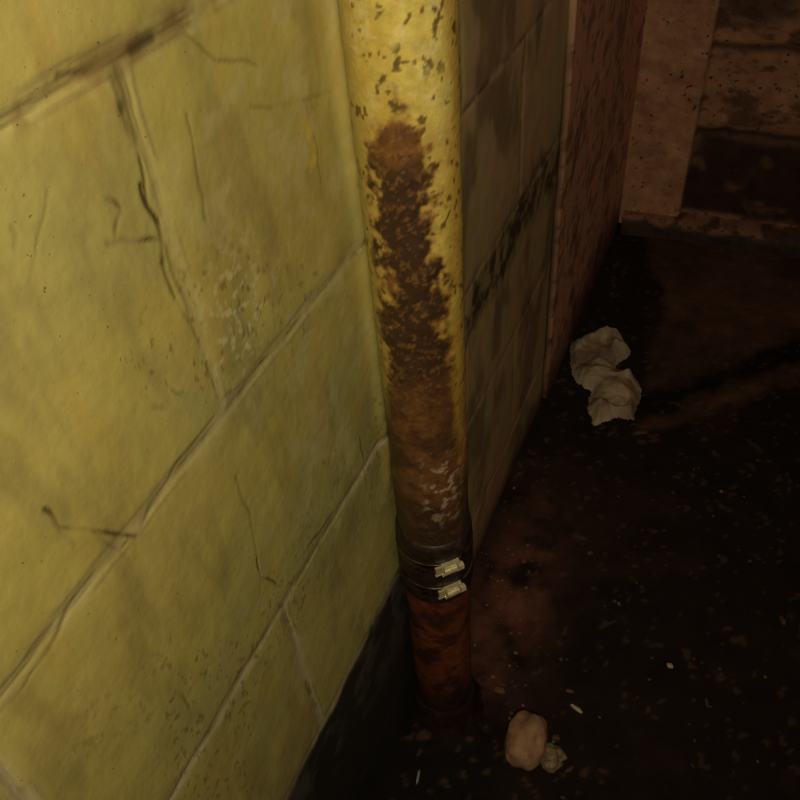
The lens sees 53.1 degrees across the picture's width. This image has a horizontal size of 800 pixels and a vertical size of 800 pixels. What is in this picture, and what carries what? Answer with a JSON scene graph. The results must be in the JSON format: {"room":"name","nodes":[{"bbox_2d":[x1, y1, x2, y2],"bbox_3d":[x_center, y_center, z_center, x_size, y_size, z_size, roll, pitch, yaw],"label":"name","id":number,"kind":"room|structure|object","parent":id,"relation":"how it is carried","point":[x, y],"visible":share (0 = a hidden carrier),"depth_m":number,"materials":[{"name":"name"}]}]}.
{"room":"basement","nodes":[
{"label":"basement","id":0,"kind":"room"},
{"bbox_2d":[0,0,647,799],"bbox_3d":[0.013,-0.502,0.426,0.012,2.230,2.220,13,46,19],"label":"wall","id":1,"kind":"structure","parent":0,"point":[203,591],"depth_m":0.46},
{"bbox_2d":[338,0,483,738],"bbox_3d":[-0.017,-0.398,0.307,0.113,2.214,0.114,-16,44,-11],"label":"drain pipe","id":2,"kind":"object","parent":1,"relation":"attached to","point":[402,57],"visible":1,"depth_m":0.57,"materials":[{"name":"yellow metal"}]},
{"bbox_2d":[374,222,799,799],"bbox_3d":[0.814,0.468,0.906,1.610,0.012,2.200,13,46,19],"label":"floor","id":3,"kind":"structure","parent":0,"point":[711,334],"depth_m":1.19,"materials":[{"name":"brown concrete"}]},
{"bbox_2d":[504,709,547,770],"bbox_3d":[0.157,0.421,0.992,0.053,0.044,0.071,13,46,19],"label":"round stone","id":4,"kind":"object","parent":3,"relation":"on","point":[525,743],"visible":1,"depth_m":0.98,"materials":[{"name":"brown stone"}]},
{"bbox_2d":[541,742,566,772],"bbox_3d":[0.185,0.439,0.987,0.034,0.020,0.036,-34,50,-27],"label":"chunk","id":5,"kind":"object","parent":3,"relation":"on","point":[551,762],"visible":0.85,"depth_m":0.98,"materials":[{"name":"stone"}]},
{"bbox_2d":[570,326,641,425],"bbox_3d":[0.382,-0.056,1.485,0.121,0.030,0.261,-2,43,4],"label":"crumpled paper","id":6,"kind":"object","parent":3,"relation":"on","point":[595,357],"visible":1,"depth_m":1.47,"materials":[{"name":"white paper"}]},
{"bbox_2d":[416,431,799,799],"bbox_3d":[0.344,0.272,1.160,0.517,0.008,0.666,6,44,12],"label":"chips","id":7,"kind":"object","parent":3,"relation":"on","point":[499,690],"visible":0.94,"depth_m":1.08,"materials":[{"name":"stone"}]},
{"bbox_2d":[619,0,799,226],"bbox_3d":[1.172,-1.059,0.877,1.600,2.200,0.035,13,46,18],"label":"wall","id":8,"kind":"structure","parent":0,"point":[715,125],"depth_m":1.64,"materials":[{"name":"brown concrete"}]},
{"bbox_2d":[620,210,799,259],"bbox_3d":[1.246,-0.248,1.599,1.580,0.049,0.075,13,46,19],"label":"baseboard","id":9,"kind":"structure","parent":8,"relation":"attached to","point":[746,236],"depth_m":1.77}
]}

